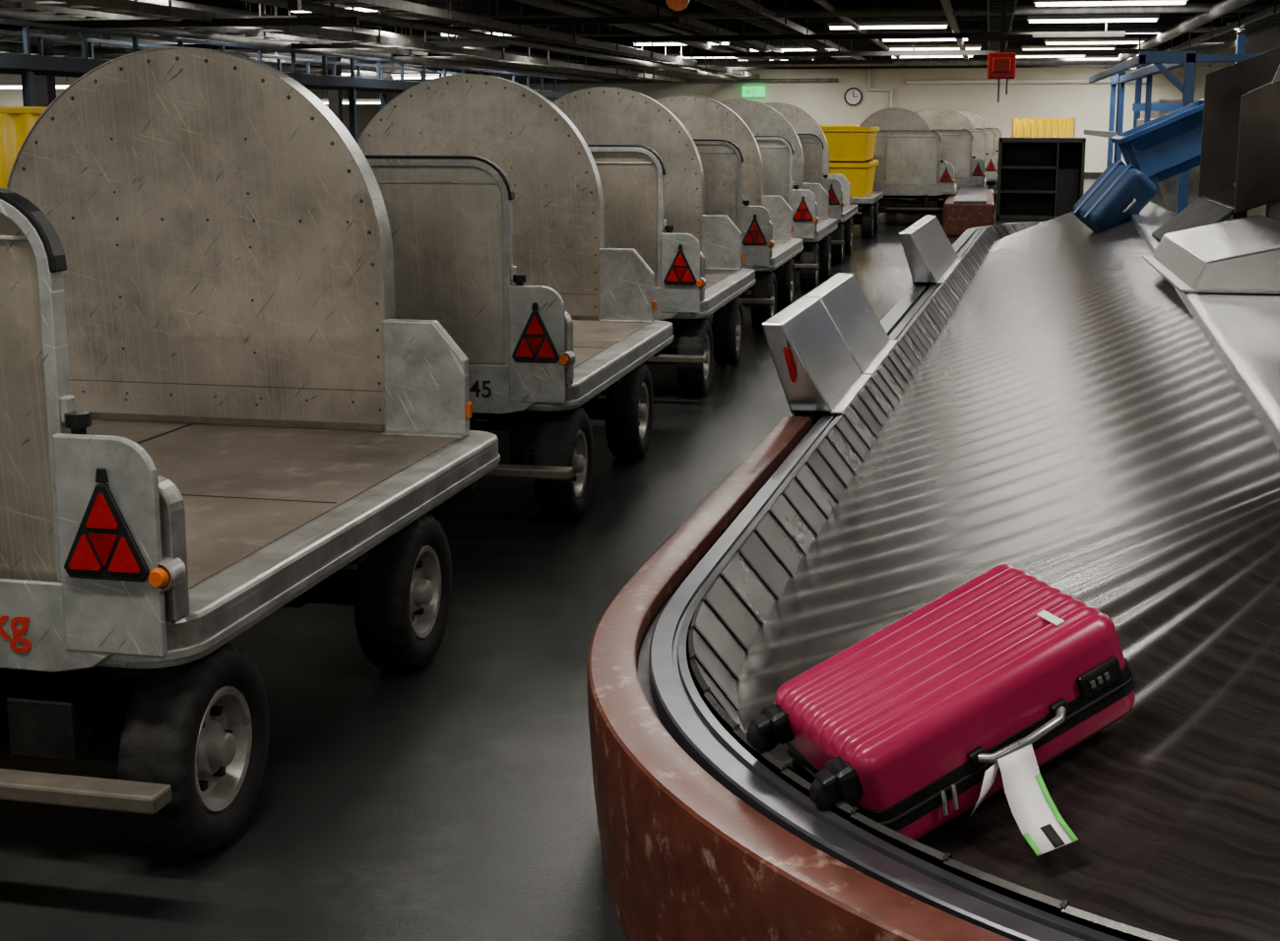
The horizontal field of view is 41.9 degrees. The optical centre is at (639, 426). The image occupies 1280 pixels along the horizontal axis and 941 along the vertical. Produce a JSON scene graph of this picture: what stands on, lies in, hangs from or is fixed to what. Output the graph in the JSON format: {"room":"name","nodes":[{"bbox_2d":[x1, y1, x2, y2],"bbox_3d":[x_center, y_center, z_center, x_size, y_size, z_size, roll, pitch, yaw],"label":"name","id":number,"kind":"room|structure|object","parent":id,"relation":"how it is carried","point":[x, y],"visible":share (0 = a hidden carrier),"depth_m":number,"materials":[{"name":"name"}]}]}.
{"room":"airport terminal","nodes":[
{"label":"airport terminal","id":0,"kind":"room"},
{"bbox_2d":[29,0,343,124],"bbox_3d":[-4.211,-4.273,22.256,6.830,3.350,17.700,2,11,11],"label":"column","id":1,"kind":"structure","parent":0,"point":[45,90],"depth_m":21.60,"materials":[{"name":"grey metal"}]},
{"bbox_2d":[0,41,380,139],"bbox_3d":[-12.676,-4.338,22.611,0.100,3.350,52.000,2,11,11],"label":"wall","id":2,"kind":"structure","parent":0,"point":[365,113],"depth_m":43.80,"materials":[{"name":"paint"}]},
{"bbox_2d":[0,81,22,88],"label":"fluorescent light","id":3,"kind":"object","parent":2,"relation":"hanging from","point":[18,85],"depth_m":24.80,"materials":[{"name":"white plastic"}]},
{"bbox_2d":[55,76,73,88],"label":"fluorescent light","id":4,"kind":"object","parent":2,"relation":"hanging from","point":[58,85],"depth_m":24.62,"materials":[{"name":"white plastic"}]},
{"bbox_2d":[0,178,1266,940],"bbox_3d":[-0.873,-2.207,20.533,24.000,0.100,52.000,2,11,11],"label":"floor","id":5,"kind":"structure","parent":0,"point":[451,799],"depth_m":3.84,"materials":[{"name":"grey concrete"}]},
{"bbox_2d":[0,106,47,189],"bbox_3d":[-4.831,-1.351,11.208,1.868,1.550,3.134,2,11,11],"label":"bin","id":6,"kind":"object","parent":5,"relation":"on","point":[16,122],"visible":0.06,"depth_m":10.66,"materials":[{"name":"plastic"}]},
{"bbox_2d":[0,47,500,855],"bbox_3d":[-1.673,-0.073,3.841,2.000,1.670,2.891,2,11,13],"label":"cart","id":7,"kind":"object","parent":5,"relation":"on","point":[216,405],"visible":1,"depth_m":4.55,"materials":[{"name":"metal"}]},
{"bbox_2d":[148,567,170,587],"bbox_3d":[-0.885,0.278,3.083,0.042,0.042,0.030,2,11,13],"label":"marker lamp","id":8,"kind":"object","parent":7,"relation":"attached to","point":[159,577],"depth_m":3.07,"materials":[{"name":"orange plastic"}]},
{"bbox_2d":[465,401,472,418],"bbox_3d":[-0.507,-0.048,4.961,0.015,0.050,0.025,2,11,13],"label":"marker lamp","id":9,"kind":"object","parent":7,"relation":"attached to","point":[469,411],"depth_m":4.95,"materials":[{"name":"orange plastic"}]},
{"bbox_2d":[0,18,568,141],"bbox_3d":[-4.941,-3.466,20.635,1.100,2.340,29.000,2,11,11],"label":"conveyor","id":10,"kind":"object","parent":5,"relation":"on","point":[28,65],"visible":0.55,"depth_m":19.63,"materials":[{"name":"metal"}]},
{"bbox_2d":[356,73,673,520],"bbox_3d":[-1.073,-0.580,6.633,2.000,1.670,2.891,2,11,11],"label":"cart","id":11,"kind":"object","parent":5,"relation":"on","point":[492,196],"visible":0.52,"depth_m":6.26,"materials":[{"name":"metal"}]},
{"bbox_2d":[558,354,570,366],"bbox_3d":[-0.268,-0.232,5.892,0.042,0.042,0.030,2,11,11],"label":"marker lamp","id":12,"kind":"object","parent":11,"relation":"attached to","point":[563,359],"depth_m":5.88,"materials":[{"name":"orange plastic"}]},
{"bbox_2d":[652,300,656,311],"bbox_3d":[0.069,-0.560,7.777,0.015,0.050,0.025,2,11,11],"label":"marker lamp","id":13,"kind":"object","parent":11,"relation":"attached to","point":[654,301],"depth_m":7.77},
{"bbox_2d":[552,86,756,396],"bbox_3d":[-0.496,-1.089,9.429,2.000,1.670,2.891,2,11,11],"label":"cart","id":14,"kind":"object","parent":5,"relation":"on","point":[649,165],"visible":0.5,"depth_m":9.35,"materials":[{"name":"metal"}]},
{"bbox_2d":[696,279,703,287],"bbox_3d":[0.309,-0.740,8.688,0.042,0.042,0.030,2,11,11],"label":"marker lamp","id":15,"kind":"object","parent":14,"relation":"attached to","point":[699,283],"depth_m":8.68,"materials":[{"name":"orange plastic"}]},
{"bbox_2d":[654,94,803,330],"bbox_3d":[0.081,-1.597,12.226,2.000,1.670,2.891,2,11,11],"label":"cart","id":16,"kind":"object","parent":5,"relation":"on","point":[729,152],"visible":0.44,"depth_m":11.86,"materials":[{"name":"metal"}]},
{"bbox_2d":[719,99,837,291],"bbox_3d":[0.684,-2.104,15.017,2.000,1.670,2.891,2,11,11],"label":"cart","id":17,"kind":"object","parent":5,"relation":"on","point":[778,142],"visible":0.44,"depth_m":14.43,"materials":[{"name":"metal"}]},
{"bbox_2d":[764,102,858,263],"bbox_3d":[1.245,-2.613,17.816,2.000,1.670,2.891,2,11,11],"label":"cart","id":18,"kind":"object","parent":5,"relation":"on","point":[812,140],"visible":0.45,"depth_m":17.28,"materials":[{"name":"metal"}]},
{"bbox_2d":[819,125,859,127],"bbox_3d":[4.499,-6.548,40.257,1.600,1.390,1.900,2,11,11],"label":"tub","id":19,"kind":"object","parent":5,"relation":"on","point":[819,125],"visible":0.02,"depth_m":39.24,"materials":[{"name":"plastic"}]},
{"bbox_2d":[820,127,883,238],"bbox_3d":[2.332,-3.196,21.811,1.560,1.390,1.900,2,11,11],"label":"cart","id":20,"kind":"object","parent":5,"relation":"on","point":[851,149],"visible":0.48,"depth_m":20.89,"materials":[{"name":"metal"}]},
{"bbox_2d":[854,107,957,213],"bbox_3d":[3.600,-3.789,24.291,2.000,1.670,2.891,2,11,11],"label":"cart","id":21,"kind":"object","parent":5,"relation":"on","point":[907,150],"visible":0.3,"depth_m":23.69,"materials":[{"name":"metal"}]},
{"bbox_2d":[586,201,1279,940],"bbox_3d":[3.064,-0.819,9.794,3.666,1.008,16.994,2,11,11],"label":"carousel","id":22,"kind":"object","parent":5,"relation":"on","point":[1093,416],"visible":0.84,"depth_m":3.56,"materials":[{"name":"black rubber"}]},
{"bbox_2d":[746,564,1134,856],"bbox_3d":[0.525,0.488,2.718,0.587,0.400,0.505,-4,11,-20],"label":"suitcase","id":23,"kind":"object","parent":22,"relation":"on","point":[961,700],"visible":0.83,"depth_m":2.67,"materials":[{"name":"pink plastic"}]},
{"bbox_2d":[1072,160,1156,231],"bbox_3d":[3.529,-1.680,12.434,0.530,0.584,0.566,-1,10,-7],"label":"suitcase","id":24,"kind":"object","parent":22,"relation":"on","point":[1120,191],"visible":0.88,"depth_m":12.24,"materials":[{"name":"plastic"}]},
{"bbox_2d":[1110,98,1204,205],"bbox_3d":[4.197,-2.166,13.153,0.909,0.830,1.120,2,11,11],"label":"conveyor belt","id":25,"kind":"object","parent":22,"relation":"on","point":[1167,146],"visible":0.57,"depth_m":12.70,"materials":[{"name":"plastic"}]},
{"bbox_2d":[1151,47,1279,241],"bbox_3d":[3.549,-1.482,8.017,1.747,1.749,3.400,2,11,11],"label":"chute","id":26,"kind":"object","parent":22,"relation":"on","point":[1240,172],"visible":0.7,"depth_m":9.40,"materials":[{"name":"metal"}]},
{"bbox_2d":[881,109,986,203],"bbox_3d":[4.595,-4.282,27.003,2.000,1.670,2.891,2,11,11],"label":"cart","id":27,"kind":"object","parent":5,"relation":"on","point":[956,144],"visible":0.19,"depth_m":26.34,"materials":[{"name":"metal"}]},
{"bbox_2d":[942,187,994,236],"bbox_3d":[5.817,-4.057,29.176,0.650,0.450,16.000,2,11,11],"label":"conveyor","id":28,"kind":"object","parent":5,"relation":"on","point":[970,207],"visible":0.77,"depth_m":21.50,"materials":[{"name":"red metal"}]},
{"bbox_2d":[941,110,997,205],"bbox_3d":[5.374,-4.783,29.758,2.000,1.670,2.891,2,11,11],"label":"cart","id":29,"kind":"object","parent":5,"relation":"on","point":[979,136],"visible":0.27,"depth_m":29.05,"materials":[{"name":"metal"}]},
{"bbox_2d":[956,111,998,190],"bbox_3d":[6.154,-5.302,32.613,2.000,1.670,2.891,2,11,11],"label":"cart","id":30,"kind":"object","parent":5,"relation":"on","point":[991,149],"visible":0.06,"depth_m":31.91,"materials":[{"name":"metal"}]},
{"bbox_2d":[968,112,1001,183],"bbox_3d":[6.876,-5.823,35.481,2.000,1.670,2.891,2,11,11],"label":"cart","id":31,"kind":"object","parent":5,"relation":"on","point":[985,121],"visible":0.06,"depth_m":35.05,"materials":[{"name":"metal"}]},
{"bbox_2d":[996,137,1086,220],"bbox_3d":[6.057,-3.752,25.343,1.260,1.220,0.600,2,11,11],"label":"cabinet","id":32,"kind":"object","parent":5,"relation":"on","point":[1039,178],"visible":0.89,"depth_m":25.54,"materials":[{"name":"paint"}]},
{"bbox_2d":[1010,118,1075,137],"bbox_3d":[7.755,-5.186,32.371,1.168,1.530,2.734,2,11,11],"label":"container","id":33,"kind":"object","parent":5,"relation":"on","point":[1020,127],"visible":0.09,"depth_m":31.61,"materials":[{"name":"plastic"}]},
{"bbox_2d":[1083,34,1245,221],"bbox_3d":[8.741,-5.016,28.443,1.700,2.600,12.100,2,11,11],"label":"frame","id":34,"kind":"object","parent":5,"relation":"on","point":[1159,107],"visible":0.29,"depth_m":25.50,"materials":[{"name":"metal"}]},
{"bbox_2d":[1088,50,1261,214],"bbox_3d":[6.478,-3.018,18.898,2.390,2.080,8.090,2,11,11],"label":"frame","id":35,"kind":"object","parent":5,"relation":"on","point":[1163,61],"visible":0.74,"depth_m":15.16,"materials":[{"name":"metal"}]},
{"bbox_2d":[0,0,1279,69],"bbox_3d":[-0.873,-5.109,20.006,24.000,0.900,48.140,2,11,11],"label":"ceiling","id":36,"kind":"structure","parent":0,"point":[862,44],"depth_m":27.40,"materials":[{"name":"black metal"}]},
{"bbox_2d":[291,10,311,12],"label":"fluorescent light","id":37,"kind":"object","parent":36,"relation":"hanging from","point":[291,11],"depth_m":23.51,"materials":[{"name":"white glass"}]},
{"bbox_2d":[283,52,350,75],"bbox_3d":[-6.681,-7.665,34.243,1.560,0.962,0.220,2,11,11],"label":"fluorescent light","id":38,"kind":"object","parent":36,"relation":"hanging from","point":[344,72],"visible":0.26,"depth_m":34.11,"materials":[{"name":"white plastic"}]},
{"bbox_2d":[320,89,328,104],"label":"fluorescent light","id":39,"kind":"object","parent":36,"relation":"hanging from","point":[326,101],"depth_m":36.36,"materials":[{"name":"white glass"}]},
{"bbox_2d":[342,99,348,104],"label":"fluorescent light","id":40,"kind":"object","parent":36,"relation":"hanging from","point":[345,101],"depth_m":36.26,"materials":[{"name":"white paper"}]},
{"bbox_2d":[323,3,378,11],"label":"fluorescent light","id":41,"kind":"object","parent":36,"relation":"hanging from","point":[350,7],"depth_m":23.24,"materials":[{"name":"white plastic"}]},
{"bbox_2d":[356,99,380,104],"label":"fluorescent light","id":42,"kind":"object","parent":36,"relation":"hanging from","point":[362,101],"depth_m":36.17,"materials":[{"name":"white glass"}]},
{"bbox_2d":[391,73,420,78],"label":"fluorescent light","id":43,"kind":"object","parent":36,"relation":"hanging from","point":[414,76],"depth_m":36.92,"materials":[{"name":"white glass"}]},
{"bbox_2d":[425,73,448,78],"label":"fluorescent light","id":44,"kind":"object","parent":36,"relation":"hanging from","point":[428,76],"depth_m":36.80,"materials":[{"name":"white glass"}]},
{"bbox_2d":[441,28,547,36],"bbox_3d":[-2.605,-7.144,29.752,1.960,0.382,0.220,2,11,11],"label":"fluorescent light","id":45,"kind":"object","parent":36,"relation":"hanging from","point":[480,31],"visible":0.24,"depth_m":29.71,"materials":[{"name":"white plastic"}]},
{"bbox_2d":[0,0,1279,82],"bbox_3d":[-0.873,-4.923,20.040,24.000,0.680,52.000,2,11,11],"label":"ceiling pipes","id":46,"kind":"object","parent":36,"relation":"attached to","point":[1207,12],"visible":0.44,"depth_m":24.18,"materials":[{"name":"grey metal"}]},
{"bbox_2d":[0,12,1279,73],"bbox_3d":[-1.463,-5.089,19.614,20.600,0.500,51.000,2,11,11],"label":"ventilation duct","id":47,"kind":"object","parent":36,"relation":"hanging from","point":[1268,39],"visible":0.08,"depth_m":28.59,"materials":[{"name":"metal"}]},
{"bbox_2d":[0,0,1279,83],"bbox_3d":[-1.069,-5.141,20.041,18.140,0.850,52.000,2,11,11],"label":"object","id":48,"kind":"structure","parent":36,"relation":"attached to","point":[86,9],"depth_m":23.50,"materials":[{"name":"grey metal"}]},
{"bbox_2d":[632,41,686,45],"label":"fluorescent light","id":49,"kind":"object","parent":36,"relation":"hanging from","point":[667,43],"depth_m":33.51,"materials":[{"name":"white plastic"}]},
{"bbox_2d":[665,0,689,10],"bbox_3d":[0.413,-4.905,18.322,0.260,0.700,0.040,2,11,11],"label":"ceiling disc","id":50,"kind":"object","parent":36,"relation":"hanging from","point":[675,5],"visible":1,"depth_m":18.35,"materials":[{"name":"paint"}]},
{"bbox_2d":[666,54,736,58],"bbox_3d":[1.550,-9.072,40.362,1.960,0.382,0.220,2,11,11],"label":"fluorescent light","id":51,"kind":"object","parent":36,"relation":"hanging from","point":[676,55],"visible":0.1,"depth_m":40.38,"materials":[{"name":"white plastic"}]},
{"bbox_2d":[706,40,728,45],"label":"fluorescent light","id":52,"kind":"object","parent":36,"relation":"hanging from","point":[724,42],"depth_m":33.31,"materials":[{"name":"white plastic"}]},
{"bbox_2d":[737,51,814,61],"bbox_3d":[3.465,-9.495,42.687,1.960,0.382,0.220,2,11,11],"label":"fluorescent light","id":53,"kind":"object","parent":36,"relation":"hanging from","point":[808,57],"visible":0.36,"depth_m":42.58,"materials":[{"name":"white plastic"}]},
{"bbox_2d":[748,39,833,51],"bbox_3d":[3.332,-8.313,36.185,1.960,0.382,0.220,2,11,11],"label":"fluorescent light","id":54,"kind":"object","parent":36,"relation":"hanging from","point":[796,47],"visible":0.34,"depth_m":36.13,"materials":[{"name":"white plastic"}]},
{"bbox_2d":[828,16,948,29],"bbox_3d":[4.090,-6.752,27.594,1.960,0.382,0.220,2,11,11],"label":"fluorescent light","id":55,"kind":"object","parent":36,"relation":"hanging from","point":[871,25],"visible":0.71,"depth_m":27.51,"materials":[{"name":"white plastic"}]},
{"bbox_2d":[882,38,967,41],"bbox_3d":[5.564,-7.501,31.716,1.960,0.382,0.220,2,11,11],"label":"fluorescent light","id":56,"kind":"object","parent":36,"relation":"hanging from","point":[910,39],"visible":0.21,"depth_m":31.75,"materials":[{"name":"white plastic"}]},
{"bbox_2d":[890,50,973,58],"bbox_3d":[6.981,-9.000,39.968,1.960,0.382,0.220,2,11,11],"label":"fluorescent light","id":57,"kind":"object","parent":36,"relation":"hanging from","point":[901,56],"visible":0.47,"depth_m":39.96,"materials":[{"name":"white plastic"}]},
{"bbox_2d":[888,41,981,50],"bbox_3d":[6.311,-8.240,35.784,1.960,0.382,0.220,2,11,11],"label":"fluorescent light","id":58,"kind":"object","parent":36,"relation":"hanging from","point":[975,46],"visible":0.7,"depth_m":35.71,"materials":[{"name":"white plastic"}]},
{"bbox_2d":[967,0,1032,102],"bbox_3d":[3.693,-4.180,17.131,0.650,1.700,0.230,2,11,11],"label":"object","id":59,"kind":"object","parent":36,"relation":"hanging from","point":[1000,65],"visible":1,"depth_m":17.12,"materials":[{"name":"metal"}]},
{"bbox_2d":[1016,54,1086,58],"bbox_3d":[9.628,-8.994,39.934,1.960,0.382,0.220,2,11,11],"label":"fluorescent light","id":60,"kind":"object","parent":36,"relation":"hanging from","point":[1017,55],"visible":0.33,"depth_m":39.88,"materials":[{"name":"white plastic"}]},
{"bbox_2d":[1021,45,1115,50],"bbox_3d":[9.215,-8.279,36.000,1.960,0.382,0.220,2,11,11],"label":"fluorescent light","id":61,"kind":"object","parent":36,"relation":"hanging from","point":[1026,47],"visible":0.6,"depth_m":35.95,"materials":[{"name":"white plastic"}]},
{"bbox_2d":[1026,13,1159,23],"bbox_3d":[6.984,-6.426,25.804,1.960,0.382,0.220,2,11,11],"label":"fluorescent light","id":62,"kind":"object","parent":36,"relation":"hanging from","point":[1151,17],"visible":0.87,"depth_m":25.75,"materials":[{"name":"white plastic"}]},
{"bbox_2d":[1044,37,1148,44],"bbox_3d":[9.003,-7.739,33.030,1.960,0.382,0.220,2,11,11],"label":"fluorescent light","id":63,"kind":"object","parent":36,"relation":"hanging from","point":[1055,40],"visible":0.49,"depth_m":32.98,"materials":[{"name":"white plastic"}]},
{"bbox_2d":[1075,55,1136,58],"bbox_3d":[11.794,-9.280,41.506,1.960,0.382,0.220,2,11,11],"label":"fluorescent light","id":64,"kind":"object","parent":36,"relation":"hanging from","point":[1113,55],"visible":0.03,"depth_m":41.50,"materials":[{"name":"white plastic"}]},
{"bbox_2d":[1033,0,1188,6],"bbox_3d":[6.199,-5.743,22.046,1.960,0.382,0.220,2,11,11],"label":"fluorescent light","id":65,"kind":"object","parent":36,"relation":"hanging from","point":[1039,3],"visible":1,"depth_m":22.02,"materials":[{"name":"white plastic"}]},
{"bbox_2d":[380,64,1232,172],"bbox_3d":[4.370,-8.467,45.331,24.000,3.350,0.100,2,11,11],"label":"wall","id":66,"kind":"structure","parent":0,"point":[1088,103],"depth_m":44.40,"materials":[{"name":"paint"}]},
{"bbox_2d":[529,83,571,102],"bbox_3d":[-2.508,-8.287,46.691,1.200,2.490,0.070,2,11,11],"label":"window","id":67,"kind":"structure","parent":66,"relation":"in","point":[564,88],"depth_m":46.44,"materials":[{"name":"glass"}]},
{"bbox_2d":[742,86,765,97],"bbox_3d":[3.069,-9.065,45.353,0.600,0.280,0.131,2,11,11],"label":"exit sign","id":68,"kind":"object","parent":66,"relation":"attached to","point":[747,92],"visible":1,"depth_m":45.31,"materials":[{"name":"green plastic"}]},
{"bbox_2d":[517,68,1146,107],"bbox_3d":[3.360,-8.944,45.299,20.000,2.300,0.120,2,11,11],"label":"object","id":69,"kind":"structure","parent":66,"relation":"attached to","point":[993,81],"depth_m":44.64,"materials":[{"name":"paint"}]},
{"bbox_2d":[844,87,862,106],"bbox_3d":[5.720,-8.835,44.870,0.480,0.480,0.035,2,11,11],"label":"wall clock","id":70,"kind":"object","parent":66,"relation":"attached to","point":[853,96],"visible":1,"depth_m":44.87,"materials":[{"name":"paint"}]},
{"bbox_2d":[1084,172,1102,178],"bbox_3d":[4.356,-6.880,45.549,24.000,0.150,0.040,2,11,11],"label":"baseboard","id":71,"kind":"structure","parent":66,"relation":"attached to","point":[1086,174],"depth_m":44.01,"materials":[{"name":"paint"}]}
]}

